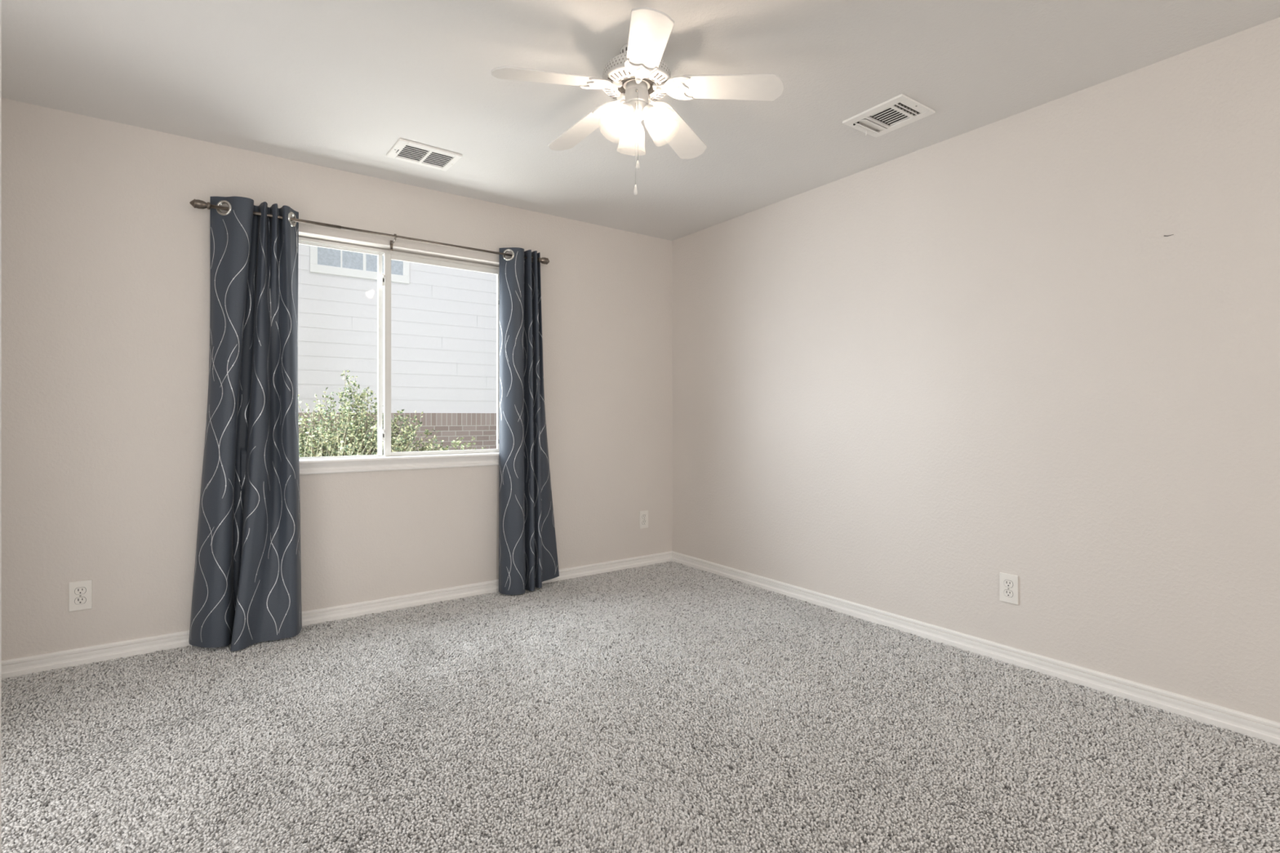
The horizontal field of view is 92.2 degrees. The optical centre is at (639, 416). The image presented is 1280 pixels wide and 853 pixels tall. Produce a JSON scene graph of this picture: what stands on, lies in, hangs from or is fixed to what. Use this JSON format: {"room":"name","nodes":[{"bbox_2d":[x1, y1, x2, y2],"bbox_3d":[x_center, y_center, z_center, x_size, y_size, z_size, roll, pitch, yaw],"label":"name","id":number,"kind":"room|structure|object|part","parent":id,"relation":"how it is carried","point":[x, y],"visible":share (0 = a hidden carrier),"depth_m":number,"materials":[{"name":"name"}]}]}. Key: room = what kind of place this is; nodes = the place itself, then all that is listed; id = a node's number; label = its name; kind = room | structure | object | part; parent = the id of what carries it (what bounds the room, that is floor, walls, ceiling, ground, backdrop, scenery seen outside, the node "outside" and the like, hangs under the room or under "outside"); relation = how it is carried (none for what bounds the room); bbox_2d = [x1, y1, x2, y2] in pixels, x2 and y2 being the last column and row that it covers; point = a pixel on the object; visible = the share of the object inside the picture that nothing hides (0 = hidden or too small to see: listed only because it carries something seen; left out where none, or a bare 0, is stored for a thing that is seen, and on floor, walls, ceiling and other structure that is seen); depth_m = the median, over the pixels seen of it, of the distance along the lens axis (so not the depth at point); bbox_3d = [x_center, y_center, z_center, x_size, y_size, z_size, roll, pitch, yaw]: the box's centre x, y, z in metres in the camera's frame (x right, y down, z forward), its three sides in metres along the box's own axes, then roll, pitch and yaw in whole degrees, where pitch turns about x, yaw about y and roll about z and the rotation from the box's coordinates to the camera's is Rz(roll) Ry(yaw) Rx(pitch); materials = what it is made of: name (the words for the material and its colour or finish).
{"room":"empty bedroom","nodes":[
{"label":"empty bedroom","id":0,"kind":"room"},
{"bbox_2d":[1,97,671,660],"bbox_3d":[-1.328,-0.122,3.664,4.060,2.440,0.140,0,0,-36],"label":"wall","id":1,"kind":"structure","parent":0,"point":[105,250],"depth_m":2.96,"materials":[{"name":"paint"}]},
{"bbox_2d":[68,579,92,611],"bbox_3d":[-2.486,0.797,2.737,0.078,0.130,0.010,0,0,-36],"label":"electrical outlet","id":2,"kind":"object","parent":1,"relation":"attached to","point":[80,593],"visible":1,"depth_m":2.73,"materials":[{"name":"plastic"}]},
{"bbox_2d":[74,596,86,604],"bbox_3d":[-2.484,0.819,2.734,0.040,0.031,0.002,0,0,-36],"label":"receptacle","id":3,"kind":"object","parent":2,"relation":"attached to","point":[77,600],"depth_m":2.73,"materials":[{"name":"plastic"}]},
{"bbox_2d":[74,586,86,595],"bbox_3d":[-2.484,0.775,2.734,0.040,0.031,0.002,0,0,-36],"label":"receptacle","id":4,"kind":"object","parent":2,"relation":"attached to","point":[77,590],"depth_m":2.73,"materials":[{"name":"plastic"}]},
{"bbox_2d":[1,551,671,679],"bbox_3d":[-1.282,1.069,3.601,3.780,0.078,0.016,0,0,-36],"label":"baseboard","id":5,"kind":"structure","parent":1,"relation":"attached to","point":[24,666],"depth_m":3.30,"materials":[{"name":"paint"}]},
{"bbox_2d":[189,199,549,264],"bbox_3d":[-1.373,-0.986,3.479,1.890,0.084,0.105,0,0,-36],"label":"curtain rod","id":6,"kind":"object","parent":1,"relation":"attached to","point":[196,203],"visible":0.77,"depth_m":3.32,"materials":[{"name":"grey metal"}]},
{"bbox_2d":[188,195,302,651],"bbox_3d":[-1.903,0.016,2.998,0.474,2.156,0.229,0,0,-36],"label":"curtain","id":7,"kind":"object","parent":6,"relation":"hanging from","point":[246,589],"visible":0.98,"depth_m":3.02,"materials":[{"name":"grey fabric"}]},
{"bbox_2d":[498,247,559,595],"bbox_3d":[-0.672,0.021,3.919,0.448,2.145,0.161,0,0,-36],"label":"curtain","id":8,"kind":"object","parent":6,"relation":"hanging from","point":[528,554],"visible":1,"depth_m":3.85,"materials":[{"name":"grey fabric"}]},
{"bbox_2d":[298,236,499,459],"bbox_3d":[-1.468,-0.359,3.589,1.425,1.225,0.089,0,0,-36],"label":"window","id":9,"kind":"structure","parent":1,"relation":"in","point":[384,279],"depth_m":3.58,"materials":[{"name":"white plastic"}]},
{"bbox_3d":[-1.770,-0.356,3.400,0.656,1.173,0.028,0,0,-36],"label":"fixed sash","id":10,"kind":"part","parent":9,"relation":"part of","materials":[{"name":"clear glass"}]},
{"bbox_3d":[-1.196,-0.356,3.771,0.704,1.176,0.026,0,0,-36],"label":"sliding sash","id":11,"kind":"part","parent":9,"relation":"part of","materials":[{"name":"clear glass"}]},
{"bbox_2d":[299,452,498,475],"bbox_3d":[-1.432,0.270,3.539,1.424,0.076,0.129,0,0,-36],"label":"trim","id":12,"kind":"structure","parent":1,"relation":"attached to","point":[348,464],"depth_m":3.50,"materials":[{"name":"paint"}]},
{"bbox_2d":[639,510,648,528],"bbox_3d":[0.030,0.763,4.551,0.078,0.130,0.010,0,0,-36],"label":"electrical outlet","id":13,"kind":"object","parent":1,"relation":"attached to","point":[643,515],"visible":1,"depth_m":4.54,"materials":[{"name":"plastic"}]},
{"bbox_2d":[1,0,1279,240],"bbox_3d":[0.819,-1.442,0.688,4.060,0.200,7.480,0,0,-36],"label":"ceiling","id":14,"kind":"structure","parent":0,"point":[335,84],"depth_m":2.41,"materials":[{"name":"paint"}]},
{"bbox_2d":[386,137,462,171],"bbox_3d":[-1.106,-1.331,3.159,0.312,0.022,0.240,0,0,-37],"label":"ceiling vent","id":15,"kind":"object","parent":14,"relation":"in","point":[411,152],"visible":1,"depth_m":3.15,"materials":[{"name":"white metal"}]},
{"bbox_2d":[491,6,784,195],"bbox_3d":[-0.041,-1.067,2.278,1.005,0.549,0.990,0,0,-36],"label":"ceiling fan","id":16,"kind":"object","parent":14,"relation":"hanging from","point":[637,77],"visible":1,"depth_m":2.20,"materials":[{"name":"white metal"}]},
{"bbox_3d":[-0.333,-1.170,2.124,0.356,0.068,0.126,0,0,-25],"label":"blade","id":17,"kind":"part","parent":16,"relation":"part of","materials":[{"name":"white wood"}]},
{"bbox_3d":[-0.243,-1.170,2.525,0.126,0.068,0.356,0,0,-43],"label":"blade","id":18,"kind":"part","parent":16,"relation":"part of","materials":[{"name":"white wood"}]},
{"bbox_3d":[-0.069,-1.074,2.212,0.062,0.068,0.050,0,0,-36],"label":"bulb","id":19,"kind":"part","parent":16,"relation":"part of","materials":[{"name":"white glass"}]},
{"bbox_3d":[-0.025,-1.074,2.338,0.050,0.068,0.060,0,0,-36],"label":"bulb","id":20,"kind":"part","parent":16,"relation":"part of","materials":[{"name":"white glass"}]},
{"bbox_3d":[-0.016,-0.978,2.212,0.003,0.304,0.012,0,0,-2],"label":"pull chain","id":21,"kind":"part","parent":16,"relation":"part of","materials":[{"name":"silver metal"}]},
{"bbox_3d":[-0.008,-1.039,2.213,0.003,0.251,0.012,0,0,-2],"label":"pull chain","id":22,"kind":"part","parent":16,"relation":"part of","materials":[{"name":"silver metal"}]},
{"bbox_3d":[0.020,-1.170,1.914,0.126,0.068,0.356,0,0,-7],"label":"blade","id":23,"kind":"part","parent":16,"relation":"part of","materials":[{"name":"white wood"}]},
{"bbox_3d":[0.061,-1.074,2.238,0.052,0.068,0.058,0,0,-36],"label":"bulb","id":24,"kind":"part","parent":16,"relation":"part of","materials":[{"name":"white glass"}]},
{"bbox_3d":[0.166,-1.170,2.563,0.126,0.068,0.356,0,0,29],"label":"blade","id":25,"kind":"part","parent":16,"relation":"part of","materials":[{"name":"white wood"}]},
{"bbox_3d":[0.329,-1.170,2.185,0.356,0.068,0.126,0,0,11],"label":"blade","id":26,"kind":"part","parent":16,"relation":"part of","materials":[{"name":"white wood"}]},
{"bbox_2d":[842,93,935,137],"bbox_3d":[1.109,-1.327,2.752,0.256,0.030,0.296,0,0,-35],"label":"ceiling vent","id":27,"kind":"object","parent":14,"relation":"in","point":[901,110],"visible":1,"depth_m":2.74,"materials":[{"name":"white metal"}]},
{"bbox_2d":[1,564,1279,852],"bbox_3d":[0.819,1.163,0.688,4.060,0.110,7.480,0,0,-36],"label":"floor","id":28,"kind":"structure","parent":0,"point":[609,685],"depth_m":1.90,"materials":[{"name":"grey carpet"}]},
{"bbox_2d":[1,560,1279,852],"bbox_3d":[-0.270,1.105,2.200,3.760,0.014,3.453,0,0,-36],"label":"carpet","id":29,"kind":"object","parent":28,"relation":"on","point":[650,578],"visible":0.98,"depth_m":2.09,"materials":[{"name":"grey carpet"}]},
{"bbox_2d":[671,17,1279,722],"bbox_3d":[2.448,-0.122,1.776,0.143,2.440,7.340,0,0,-36],"label":"wall","id":30,"kind":"structure","parent":0,"point":[1040,345],"depth_m":2.69,"materials":[{"name":"paint"}]},
{"bbox_2d":[671,551,1279,746],"bbox_3d":[2.345,1.069,1.788,0.016,0.078,7.200,0,0,-36],"label":"baseboard","id":31,"kind":"structure","parent":30,"relation":"attached to","point":[1249,725],"depth_m":2.68,"materials":[{"name":"paint"}]},
{"bbox_2d":[999,572,1018,604],"bbox_3d":[1.651,0.771,2.757,0.010,0.130,0.078,0,0,-36],"label":"electrical outlet","id":32,"kind":"object","parent":30,"relation":"attached to","point":[1008,583],"visible":1,"depth_m":2.75,"materials":[{"name":"plastic"}]},
{"bbox_2d":[1004,589,1013,597],"bbox_3d":[1.648,0.792,2.755,0.002,0.031,0.040,0,0,-36],"label":"receptacle","id":33,"kind":"object","parent":32,"relation":"attached to","point":[1007,593],"depth_m":2.75,"materials":[{"name":"plastic"}]},
{"bbox_2d":[1004,579,1013,587],"bbox_3d":[1.648,0.750,2.755,0.002,0.031,0.040,0,0,-36],"label":"receptacle","id":34,"kind":"object","parent":32,"relation":"attached to","point":[1007,583],"depth_m":2.75,"materials":[{"name":"plastic"}]},
{"label":"outside","id":35,"kind":"structure","parent":0,"visible":0},
{"bbox_3d":[-4.115,1.348,9.052,26.000,0.200,11.860,0,0,-36],"label":"ground","id":36,"kind":"structure","parent":35,"visible":0},
{"bbox_2d":[298,403,433,457],"bbox_3d":[-2.200,0.559,4.311,2.404,1.378,1.526,0,0,-36],"label":"clump","id":37,"kind":"object","parent":36,"relation":"on","point":[315,403],"visible":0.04,"depth_m":4.45,"materials":[{"name":"green plant"}]},
{"bbox_2d":[297,369,450,457],"bbox_3d":[-2.589,0.422,5.460,1.766,1.658,1.117,0,0,-39],"label":"shrub","id":38,"kind":"object","parent":36,"relation":"on","point":[352,427],"visible":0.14,"depth_m":5.38,"materials":[{"name":"green plant"}]},
{"bbox_2d":[297,244,496,452],"bbox_3d":[-5.293,-1.691,10.686,16.000,5.878,5.030,0,0,-36],"label":"house","id":39,"kind":"structure","parent":36,"relation":"on","point":[443,320],"depth_m":8.98,"materials":[{"name":"paint"}]},
{"bbox_2d":[440,436,486,450],"bbox_3d":[-2.026,0.744,7.208,0.804,1.013,1.224,0,0,42],"label":"plant","id":40,"kind":"object","parent":36,"relation":"on","point":[458,442],"visible":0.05,"depth_m":7.18,"materials":[{"name":"green plant"}]},
{"bbox_3d":[-0.730,-0.122,-0.516,0.140,2.440,7.340,0,0,-36],"label":"wall","id":41,"kind":"structure","parent":0,"visible":0},
{"bbox_2d":[0,0,1,852],"bbox_3d":[0.331,-0.122,-1.316,0.646,2.440,4.520,0,0,-36],"label":"trim","id":42,"kind":"structure","parent":41,"relation":"attached to","point":[0,0],"depth_m":0.69,"materials":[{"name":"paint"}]}
]}

